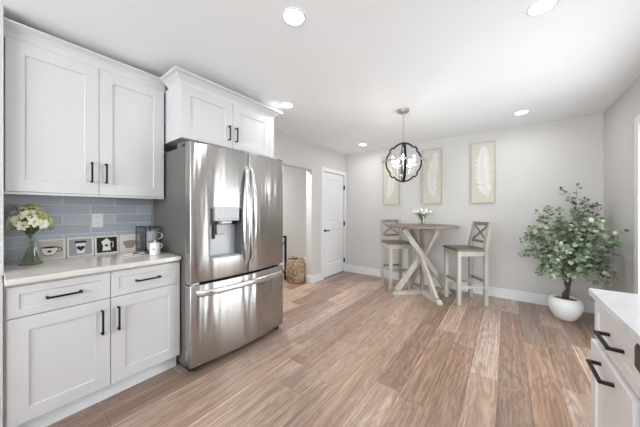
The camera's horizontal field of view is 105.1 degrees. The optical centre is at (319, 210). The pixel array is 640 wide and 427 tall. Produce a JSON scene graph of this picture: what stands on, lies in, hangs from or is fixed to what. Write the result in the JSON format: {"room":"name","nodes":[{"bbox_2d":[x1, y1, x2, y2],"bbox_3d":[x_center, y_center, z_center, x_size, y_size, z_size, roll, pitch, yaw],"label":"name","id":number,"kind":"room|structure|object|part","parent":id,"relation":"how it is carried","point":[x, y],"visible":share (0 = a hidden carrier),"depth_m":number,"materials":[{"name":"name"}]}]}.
{"room":"kitchen","nodes":[
{"label":"kitchen","id":0,"kind":"room"},
{"bbox_2d":[0,5,2,426],"bbox_3d":[-2.034,0.035,1.308,0.638,2.490,0.420,0,0,37],"label":"wall","id":1,"kind":"structure","parent":0,"point":[1,6],"depth_m":1.44,"materials":[{"name":"paint"}]},
{"bbox_2d":[3,129,345,275],"bbox_3d":[-1.642,0.035,2.454,0.125,2.490,7.320,0,0,37],"label":"wall","id":2,"kind":"structure","parent":0,"point":[295,152],"depth_m":4.36,"materials":[{"name":"paint"}]},
{"bbox_2d":[3,194,151,263],"bbox_3d":[-1.891,0.122,2.014,0.010,0.482,0.876,0,0,37],"label":"backsplash","id":3,"kind":"structure","parent":2,"relation":"attached to","point":[71,215],"depth_m":1.94,"materials":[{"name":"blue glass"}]},
{"bbox_2d":[92,214,102,226],"bbox_3d":[-1.856,0.079,2.045,0.008,0.114,0.074,0,0,37],"label":"wall outlet","id":4,"kind":"object","parent":3,"relation":"attached to","point":[97,219],"visible":1,"depth_m":2.04,"materials":[{"name":"white plastic"}]},
{"bbox_2d":[3,17,165,198],"bbox_3d":[-1.750,-0.629,1.911,0.358,1.048,0.882,0,0,37],"label":"upper cabinet","id":5,"kind":"object","parent":2,"relation":"attached to","point":[78,121],"visible":0.98,"depth_m":1.73,"materials":[{"name":"white paint"}]},
{"bbox_3d":[-1.781,-0.589,1.657,0.020,0.934,0.428,0,0,37],"label":"door","id":6,"kind":"part","parent":5,"relation":"part of","materials":[{"name":"white paint"}]},
{"bbox_3d":[-1.664,-0.112,1.840,0.044,0.014,0.872,0,0,37],"label":"light rail","id":7,"kind":"part","parent":5,"relation":"part of","materials":[{"name":"white paint"}]},
{"bbox_3d":[-1.641,-1.105,1.829,0.070,0.097,0.882,0,0,37],"label":"crown moulding","id":8,"kind":"part","parent":5,"relation":"part of","materials":[{"name":"white paint"}]},
{"bbox_3d":[-1.653,-0.280,1.775,0.040,0.147,0.011,0,0,37],"label":"handle","id":9,"kind":"part","parent":5,"relation":"part of","materials":[{"name":"black metal"}]},
{"bbox_3d":[-1.604,-0.280,1.840,0.040,0.147,0.011,0,0,37],"label":"handle","id":10,"kind":"part","parent":5,"relation":"part of","materials":[{"name":"black metal"}]},
{"bbox_3d":[-1.519,-0.589,2.001,0.020,0.934,0.432,0,0,37],"label":"door","id":11,"kind":"part","parent":5,"relation":"part of","materials":[{"name":"white paint"}]},
{"bbox_2d":[160,66,282,158],"bbox_3d":[-1.049,-0.869,2.571,0.677,0.529,1.152,0,0,37],"label":"upper cabinet","id":12,"kind":"object","parent":2,"relation":"attached to","point":[202,110],"visible":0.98,"depth_m":2.23,"materials":[{"name":"white paint"}]},
{"bbox_3d":[-1.001,-0.826,2.203,0.020,0.440,0.476,0,0,37],"label":"door","id":13,"kind":"part","parent":12,"relation":"part of","materials":[{"name":"white paint"}]},
{"bbox_3d":[-1.037,-1.091,2.562,0.648,0.085,1.152,0,0,37],"label":"crown moulding","id":14,"kind":"part","parent":12,"relation":"part of","materials":[{"name":"white paint"}]},
{"bbox_3d":[-0.814,-0.744,2.400,0.040,0.139,0.011,0,0,37],"label":"handle","id":15,"kind":"part","parent":12,"relation":"part of","materials":[{"name":"black metal"}]},
{"bbox_3d":[-0.714,-0.826,2.580,0.020,0.440,0.466,0,0,37],"label":"door","id":16,"kind":"part","parent":12,"relation":"part of","materials":[{"name":"white paint"}]},
{"bbox_2d":[306,273,320,283],"bbox_3d":[-0.110,1.209,4.449,0.131,0.142,0.279,0,0,37],"label":"baseboard","id":17,"kind":"structure","parent":2,"relation":"attached to","point":[315,278],"depth_m":4.36,"materials":[{"name":"white paint"}]},
{"bbox_2d":[321,167,345,279],"bbox_3d":[0.239,0.230,4.916,0.141,2.100,0.882,0,0,37],"label":"trim","id":18,"kind":"structure","parent":2,"relation":"attached to","point":[323,169],"depth_m":4.57,"materials":[{"name":"white paint"}]},
{"bbox_2d":[324,172,344,277],"bbox_3d":[0.283,0.267,4.897,0.084,2.025,0.753,0,0,37],"label":"door","id":19,"kind":"structure","parent":2,"relation":"in","point":[334,187],"depth_m":4.89,"materials":[{"name":"white paint"}]},
{"bbox_2d":[283,166,305,261],"bbox_3d":[-1.127,0.035,5.127,0.100,2.490,5.000,0,0,37],"label":"wall","id":20,"kind":"structure","parent":0,"point":[294,179],"depth_m":5.74,"materials":[{"name":"paint"}]},
{"bbox_2d":[0,0,639,153],"bbox_3d":[-0.254,-1.270,2.128,5.120,0.120,8.720,0,0,37],"label":"ceiling","id":21,"kind":"structure","parent":0,"point":[459,67],"depth_m":1.91,"materials":[{"name":"paint"}]},
{"bbox_2d":[281,102,293,107],"bbox_3d":[-0.374,-1.207,2.796,0.148,0.004,0.148,0,0,37],"label":"recessed light","id":22,"kind":"object","parent":21,"relation":"in","point":[284,104],"visible":1,"depth_m":2.80,"materials":[{"name":"white paint"}]},
{"bbox_2d":[282,7,305,25],"bbox_3d":[-0.163,-1.207,1.528,0.148,0.004,0.148,0,0,37],"label":"recessed light","id":23,"kind":"object","parent":21,"relation":"in","point":[292,16],"visible":1,"depth_m":1.52,"materials":[{"name":"white paint"}]},
{"bbox_2d":[382,108,425,181],"bbox_3d":[0.999,-0.777,2.934,0.504,0.866,0.504,0,0,37],"label":"chandelier","id":24,"kind":"object","parent":21,"relation":"hanging from","point":[401,111],"visible":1,"depth_m":2.90,"materials":[{"name":"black metal"}]},
{"bbox_2d":[514,110,528,114],"bbox_3d":[2.475,-1.207,3.010,0.148,0.004,0.148,0,0,37],"label":"recessed light","id":25,"kind":"object","parent":21,"relation":"in","point":[522,111],"visible":1,"depth_m":3.00,"materials":[{"name":"white paint"}]},
{"bbox_2d":[526,0,558,15],"bbox_3d":[1.310,-1.207,1.446,0.148,0.004,0.148,0,0,37],"label":"recessed light","id":26,"kind":"object","parent":21,"relation":"in","point":[538,7],"visible":1,"depth_m":1.45,"materials":[{"name":"white paint"}]},
{"bbox_2d":[47,263,599,426],"bbox_3d":[-0.254,1.340,2.128,5.120,0.120,8.720,0,0,37],"label":"floor","id":27,"kind":"structure","parent":0,"point":[347,350],"depth_m":1.95,"materials":[{"name":"brown wood"}]},
{"bbox_2d":[2,260,179,426],"bbox_3d":[-1.633,0.838,1.813,0.664,0.883,0.876,0,0,37],"label":"base cabinet","id":28,"kind":"object","parent":27,"relation":"on","point":[72,344],"visible":1,"depth_m":1.54,"materials":[{"name":"paint"}]},
{"bbox_3d":[-1.538,0.494,1.472,0.020,0.168,0.428,0,0,37],"label":"drawer","id":29,"kind":"part","parent":28,"relation":"part of","materials":[{"name":"white paint"}]},
{"bbox_3d":[-1.538,0.873,1.472,0.020,0.580,0.428,0,0,37],"label":"door","id":30,"kind":"part","parent":28,"relation":"part of","materials":[{"name":"white paint"}]},
{"bbox_3d":[-1.516,0.495,1.456,0.046,0.011,0.151,0,0,37],"label":"handle","id":31,"kind":"part","parent":28,"relation":"part of","materials":[{"name":"black metal"}]},
{"bbox_2d":[3,250,180,285],"bbox_3d":[-1.634,0.379,1.817,0.638,0.032,0.873,0,0,37],"label":"countertop","id":32,"kind":"structure","parent":28,"relation":"on","point":[14,274],"depth_m":1.63,"materials":[{"name":"beige stone"}]},
{"bbox_2d":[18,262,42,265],"bbox_3d":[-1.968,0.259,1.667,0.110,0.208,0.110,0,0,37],"label":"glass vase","id":33,"kind":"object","parent":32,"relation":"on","point":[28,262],"visible":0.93,"depth_m":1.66,"materials":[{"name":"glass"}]},
{"bbox_2d":[5,203,54,262],"bbox_3d":[-1.967,0.146,1.669,0.221,0.396,0.221,0,0,37],"label":"flower bouquet","id":34,"kind":"object","parent":33,"relation":"in","point":[35,217],"visible":1,"depth_m":1.64,"materials":[{"name":"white plant"}]},
{"bbox_2d":[34,238,65,260],"bbox_3d":[-2.013,0.287,1.830,0.028,0.152,0.156,0,0,37],"label":"picture","id":35,"kind":"object","parent":32,"relation":"on","point":[48,249],"visible":0.95,"depth_m":1.83,"materials":[{"name":"beige paper"}]},
{"bbox_2d":[37,240,63,258],"bbox_3d":[-2.007,0.286,1.826,0.001,0.126,0.132,-7,-4,37],"label":"print","id":36,"kind":"object","parent":35,"relation":"attached to","point":[59,243],"depth_m":1.83},
{"bbox_2d":[66,237,93,257],"bbox_3d":[-1.915,0.287,1.959,0.028,0.152,0.156,0,0,37],"label":"picture","id":37,"kind":"object","parent":32,"relation":"on","point":[80,246],"visible":0.99,"depth_m":1.95,"materials":[{"name":"grey paper"}]},
{"bbox_2d":[94,235,118,254],"bbox_3d":[-1.817,0.287,2.088,0.028,0.152,0.156,0,0,37],"label":"picture","id":38,"kind":"object","parent":32,"relation":"on","point":[102,244],"visible":1,"depth_m":2.08,"materials":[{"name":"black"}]},
{"bbox_2d":[97,237,116,252],"bbox_3d":[-1.812,0.286,2.084,0.001,0.126,0.132,-7,-4,37],"label":"print","id":39,"kind":"object","parent":38,"relation":"attached to","point":[99,240],"depth_m":2.09},
{"bbox_2d":[119,234,140,251],"bbox_3d":[-1.718,0.287,2.217,0.028,0.152,0.156,0,0,37],"label":"picture","id":40,"kind":"object","parent":32,"relation":"on","point":[127,242],"visible":0.79,"depth_m":2.20,"materials":[{"name":"beige paper"}]},
{"bbox_2d":[121,252,146,255],"bbox_3d":[-1.540,0.357,2.031,0.116,0.011,0.180,0,0,37],"label":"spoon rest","id":41,"kind":"object","parent":32,"relation":"on","point":[141,253],"visible":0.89,"depth_m":2.02,"materials":[{"name":"white ceramic"}]},
{"bbox_2d":[136,226,160,253],"bbox_3d":[-1.542,0.250,2.194,0.246,0.224,0.114,0,0,37],"label":"wire rack","id":42,"kind":"object","parent":32,"relation":"on","point":[149,227],"visible":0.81,"depth_m":2.15,"materials":[{"name":"black metal"}]},
{"bbox_2d":[147,241,162,251],"bbox_3d":[-1.465,0.310,2.168,0.082,0.088,0.112,0,0,37],"label":"mug","id":43,"kind":"object","parent":42,"relation":"in","point":[148,242],"visible":0.41,"depth_m":2.12,"materials":[{"name":"grey ceramic"}]},
{"bbox_2d":[147,231,162,240],"bbox_3d":[-1.465,0.220,2.168,0.082,0.088,0.112,0,0,37],"label":"mug","id":44,"kind":"object","parent":42,"relation":"in","point":[151,235],"visible":0.88,"depth_m":2.12,"materials":[{"name":"grey ceramic"}]},
{"bbox_2d":[149,240,159,254],"bbox_3d":[-1.378,0.304,2.046,0.077,0.117,0.077,0,0,37],"label":"lidded jar","id":45,"kind":"object","parent":32,"relation":"on","point":[154,249],"visible":1,"depth_m":2.02,"materials":[{"name":"white ceramic"}]},
{"bbox_3d":[-1.411,0.725,1.590,0.040,0.154,0.011,0,0,37],"label":"handle","id":46,"kind":"part","parent":28,"relation":"part of","materials":[{"name":"black metal"}]},
{"bbox_3d":[-1.360,0.725,1.657,0.040,0.154,0.011,0,0,37],"label":"handle","id":47,"kind":"part","parent":28,"relation":"part of","materials":[{"name":"black metal"}]},
{"bbox_3d":[-1.275,0.494,1.818,0.020,0.168,0.433,0,0,37],"label":"drawer","id":48,"kind":"part","parent":28,"relation":"part of","materials":[{"name":"white paint"}]},
{"bbox_3d":[-1.275,0.873,1.818,0.020,0.580,0.433,0,0,37],"label":"door","id":49,"kind":"part","parent":28,"relation":"part of","materials":[{"name":"white paint"}]},
{"bbox_3d":[-1.256,0.495,1.798,0.046,0.011,0.153,0,0,37],"label":"handle","id":50,"kind":"part","parent":28,"relation":"part of","materials":[{"name":"black metal"}]},
{"bbox_2d":[154,139,282,371],"bbox_3d":[-0.956,0.359,2.486,0.870,1.842,0.998,0,0,37],"label":"refrigerator","id":51,"kind":"object","parent":27,"relation":"on","point":[220,211],"visible":0.98,"depth_m":2.12,"materials":[{"name":"metal"}]},
{"bbox_3d":[-0.915,0.177,2.110,0.018,0.125,0.016,0,0,37],"label":"water lever","id":52,"kind":"part","parent":51,"relation":"part of","materials":[{"name":"grey plastic"}]},
{"bbox_3d":[-0.867,0.013,2.110,0.126,1.110,0.505,0,0,37],"label":"door","id":53,"kind":"part","parent":51,"relation":"part of","materials":[{"name":"silver metal"}]},
{"bbox_3d":[-0.833,0.023,2.136,0.100,0.122,0.230,0,0,37],"label":"control panel","id":54,"kind":"part","parent":51,"relation":"part of","materials":[{"name":"silver metal"}]},
{"bbox_3d":[-0.718,0.909,2.306,0.126,0.638,0.998,0,0,37],"label":"freezer drawer","id":55,"kind":"part","parent":51,"relation":"part of","materials":[{"name":"silver metal"}]},
{"bbox_3d":[-0.662,0.652,2.262,0.108,0.050,0.909,0,0,37],"label":"handle","id":56,"kind":"part","parent":51,"relation":"part of","materials":[{"name":"metal"}]},
{"bbox_3d":[-0.659,0.035,2.230,0.038,0.902,0.089,0,0,-41],"label":"handle","id":57,"kind":"part","parent":51,"relation":"part of","materials":[{"name":"metal"}]},
{"bbox_3d":[-0.619,0.035,2.283,0.089,0.902,0.038,0,0,25],"label":"handle","id":58,"kind":"part","parent":51,"relation":"part of","materials":[{"name":"metal"}]},
{"bbox_3d":[-0.564,0.013,2.509,0.126,1.110,0.487,0,0,37],"label":"door","id":59,"kind":"part","parent":51,"relation":"part of","materials":[{"name":"silver metal"}]},
{"bbox_2d":[283,235,286,278],"bbox_3d":[-1.100,0.872,4.271,0.360,0.814,1.109,0,0,37],"label":"console table","id":60,"kind":"object","parent":27,"relation":"on","point":[284,237],"visible":0.2,"depth_m":4.59,"materials":[{"name":"black metal"}]},
{"bbox_2d":[286,256,305,282],"bbox_3d":[-0.444,1.056,4.464,0.362,0.445,0.361,0,0,37],"label":"woven basket","id":61,"kind":"object","parent":27,"relation":"on","point":[295,266],"visible":1,"depth_m":4.32,"materials":[{"name":"beige wicker"}]},
{"bbox_2d":[380,219,411,289],"bbox_3d":[1.290,0.715,4.205,0.410,1.129,0.477,0,0,-7],"label":"bar stool","id":62,"kind":"object","parent":27,"relation":"on","point":[400,244],"visible":0.89,"depth_m":4.13,"materials":[{"name":"white wood"}]},
{"bbox_3d":[1.100,0.715,4.372,0.040,1.129,0.098,0,0,-7],"label":"leg","id":63,"kind":"part","parent":62,"relation":"part of","materials":[{"name":"white wood"}]},
{"bbox_3d":[1.263,0.178,4.418,0.308,0.048,0.022,0,0,-7],"label":"rail","id":64,"kind":"part","parent":62,"relation":"part of","materials":[{"name":"beige wood"}]},
{"bbox_3d":[1.267,0.426,4.387,0.308,0.037,0.022,0,0,-7],"label":"rail","id":65,"kind":"part","parent":62,"relation":"part of","materials":[{"name":"beige wood"}]},
{"bbox_3d":[1.151,0.912,3.986,0.046,0.734,0.046,0,0,-7],"label":"leg","id":66,"kind":"part","parent":62,"relation":"part of","materials":[{"name":"white wood"}]},
{"bbox_3d":[1.293,0.529,4.178,0.410,0.030,0.422,0,0,-7],"label":"seat","id":67,"kind":"part","parent":62,"relation":"part of","materials":[{"name":"beige wood"}]},
{"bbox_3d":[1.433,0.715,4.414,0.040,1.129,0.098,0,0,-7],"label":"leg","id":68,"kind":"part","parent":62,"relation":"part of","materials":[{"name":"white wood"}]},
{"bbox_3d":[1.478,0.912,4.026,0.046,0.734,0.046,0,0,-7],"label":"leg","id":69,"kind":"part","parent":62,"relation":"part of","materials":[{"name":"white wood"}]},
{"bbox_2d":[389,223,458,304],"bbox_3d":[1.581,0.749,3.791,1.000,1.061,1.000,0,0,37],"label":"bar table","id":70,"kind":"object","parent":27,"relation":"on","point":[421,263],"visible":0.96,"depth_m":3.75,"materials":[{"name":"brown wood"}]},
{"bbox_3d":[1.540,0.749,3.811,0.599,0.986,0.548,0,0,37],"label":"leg","id":71,"kind":"part","parent":70,"relation":"part of","materials":[{"name":"white wood"}]},
{"bbox_3d":[1.581,0.764,3.791,0.052,1.027,0.052,0,0,-8],"label":"post","id":72,"kind":"part","parent":70,"relation":"part of","materials":[{"name":"beige wood"}]},
{"bbox_3d":[1.563,0.749,3.748,0.571,0.986,0.578,0,0,37],"label":"leg","id":73,"kind":"part","parent":70,"relation":"part of","materials":[{"name":"white wood"}]},
{"bbox_3d":[1.600,0.749,3.834,0.046,0.987,0.770,0,0,-7],"label":"leg","id":74,"kind":"part","parent":70,"relation":"part of","materials":[{"name":"white wood"}]},
{"bbox_3d":[1.623,0.749,3.770,0.599,0.986,0.548,0,0,37],"label":"leg","id":75,"kind":"part","parent":70,"relation":"part of","materials":[{"name":"white wood"}]},
{"bbox_3d":[1.572,0.150,3.779,0.116,0.134,0.116,0,0,37],"label":"glass vase","id":76,"kind":"object","parent":70,"relation":"on","visible":0},
{"bbox_2d":[412,208,431,223],"bbox_3d":[1.584,0.076,3.778,0.291,0.239,0.282,0,0,37],"label":"tulip bouquet","id":77,"kind":"object","parent":76,"relation":"in","point":[422,216],"visible":1,"depth_m":3.74,"materials":[{"name":"white plant"}]},
{"bbox_2d":[443,221,491,305],"bbox_3d":[2.083,0.715,3.490,0.477,1.129,0.410,0,0,0],"label":"bar stool","id":78,"kind":"object","parent":27,"relation":"on","point":[470,251],"visible":1,"depth_m":3.34,"materials":[{"name":"white wood"}]},
{"bbox_3d":[1.883,0.912,3.655,0.046,0.734,0.046,0,0,0],"label":"leg","id":79,"kind":"part","parent":78,"relation":"part of","materials":[{"name":"white wood"}]},
{"bbox_3d":[1.883,0.912,3.325,0.046,0.734,0.046,0,0,0],"label":"leg","id":80,"kind":"part","parent":78,"relation":"part of","materials":[{"name":"white wood"}]},
{"bbox_3d":[2.056,0.529,3.490,0.422,0.030,0.410,0,0,0],"label":"seat","id":81,"kind":"part","parent":78,"relation":"part of","materials":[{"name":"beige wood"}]},
{"bbox_3d":[2.273,0.715,3.658,0.098,1.129,0.040,0,0,0],"label":"leg","id":82,"kind":"part","parent":78,"relation":"part of","materials":[{"name":"white wood"}]},
{"bbox_3d":[2.267,0.426,3.490,0.022,0.037,0.308,0,0,0],"label":"rail","id":83,"kind":"part","parent":78,"relation":"part of","materials":[{"name":"beige wood"}]},
{"bbox_3d":[2.299,0.178,3.490,0.022,0.048,0.308,0,0,0],"label":"rail","id":84,"kind":"part","parent":78,"relation":"part of","materials":[{"name":"beige wood"}]},
{"bbox_3d":[2.273,0.715,3.322,0.098,1.129,0.040,0,0,0],"label":"leg","id":85,"kind":"part","parent":78,"relation":"part of","materials":[{"name":"white wood"}]},
{"bbox_2d":[547,294,583,321],"bbox_3d":[2.909,1.151,2.908,0.310,0.256,0.310,0,0,37],"label":"planter","id":86,"kind":"object","parent":27,"relation":"on","point":[571,309],"visible":0.99,"depth_m":2.82,"materials":[{"name":"white ceramic"}]},
{"bbox_2d":[517,183,628,298],"bbox_3d":[2.748,0.357,2.753,0.930,1.384,0.958,0,0,15],"label":"eucalyptus tree","id":87,"kind":"object","parent":86,"relation":"in","point":[584,259],"visible":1,"depth_m":2.66,"materials":[{"name":"green plant"}]},
{"bbox_2d":[586,301,639,426],"bbox_3d":[1.361,0.838,0.780,0.675,0.883,0.480,0,0,37],"label":"base cabinet","id":88,"kind":"object","parent":27,"relation":"on","point":[615,378],"visible":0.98,"depth_m":0.93,"materials":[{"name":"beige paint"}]},
{"bbox_3d":[1.113,0.642,0.977,0.042,0.012,0.170,0,0,37],"label":"handle","id":89,"kind":"part","parent":88,"relation":"part of","materials":[{"name":"black metal"}]},
{"bbox_3d":[1.111,0.502,0.946,0.044,0.012,0.162,0,0,37],"label":"handle","id":90,"kind":"part","parent":88,"relation":"part of","materials":[{"name":"black metal"}]},
{"bbox_3d":[1.134,0.880,0.953,0.020,0.569,0.478,0,0,37],"label":"drawer","id":91,"kind":"part","parent":88,"relation":"part of","materials":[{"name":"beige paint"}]},
{"bbox_3d":[1.143,0.494,0.946,0.020,0.175,0.478,0,0,37],"label":"drawer","id":92,"kind":"part","parent":88,"relation":"part of","materials":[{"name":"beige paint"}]},
{"bbox_3d":[0.510,0.838,-0.384,0.621,0.883,1.187,0,0,37],"label":"base cabinet","id":93,"kind":"object","parent":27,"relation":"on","visible":0},
{"bbox_2d":[589,288,639,344],"bbox_3d":[0.832,0.379,0.054,0.639,0.032,2.292,0,0,37],"label":"countertop","id":94,"kind":"structure","parent":93,"relation":"on","point":[624,308],"depth_m":0.93,"materials":[{"name":"white stone"}]},
{"bbox_2d":[634,343,639,372],"bbox_3d":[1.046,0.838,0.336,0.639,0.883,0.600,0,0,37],"label":"electrical outlet","id":95,"kind":"object","parent":93,"relation":"in","point":[637,346],"visible":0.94,"depth_m":0.73,"materials":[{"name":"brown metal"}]},
{"bbox_2d":[346,113,602,301],"bbox_3d":[2.099,0.035,4.133,3.800,2.490,0.120,0,0,37],"label":"wall","id":96,"kind":"structure","parent":0,"point":[533,161],"depth_m":3.63,"materials":[{"name":"paint"}]},
{"bbox_2d":[383,154,399,204],"bbox_3d":[1.342,-0.584,4.612,0.312,0.928,0.031,0,0,37],"label":"framed art","id":97,"kind":"object","parent":96,"relation":"attached to","point":[391,187],"visible":0.77,"depth_m":4.60,"materials":[{"name":"beige fabric"}]},
{"bbox_2d":[422,148,441,203],"bbox_3d":[1.910,-0.589,4.180,0.312,0.928,0.031,0,0,37],"label":"framed art","id":98,"kind":"object","parent":96,"relation":"attached to","point":[432,169],"visible":1,"depth_m":4.17,"materials":[{"name":"beige fabric"}]},
{"bbox_2d":[346,264,594,313],"bbox_3d":[2.010,1.209,4.114,3.676,0.142,0.016,0,0,37],"label":"baseboard","id":99,"kind":"structure","parent":96,"relation":"attached to","point":[589,307],"depth_m":3.65,"materials":[{"name":"white paint"}]},
{"bbox_2d":[471,140,494,202],"bbox_3d":[2.487,-0.584,3.741,0.312,0.928,0.031,0,0,37],"label":"framed art","id":100,"kind":"object","parent":96,"relation":"attached to","point":[482,153],"visible":1,"depth_m":3.73,"materials":[{"name":"beige fabric"}]},
{"bbox_2d":[603,76,639,293],"bbox_3d":[1.349,0.035,0.105,0.120,2.490,7.200,0,0,37],"label":"wall","id":101,"kind":"structure","parent":0,"point":[618,118],"depth_m":2.54,"materials":[{"name":"paint"}]},
{"bbox_2d":[634,114,639,294],"bbox_3d":[2.353,0.212,1.540,0.018,2.135,1.750,0,0,37],"label":"trim","id":102,"kind":"structure","parent":101,"relation":"attached to","point":[637,118],"depth_m":2.19,"materials":[{"name":"white paint"}]}
]}

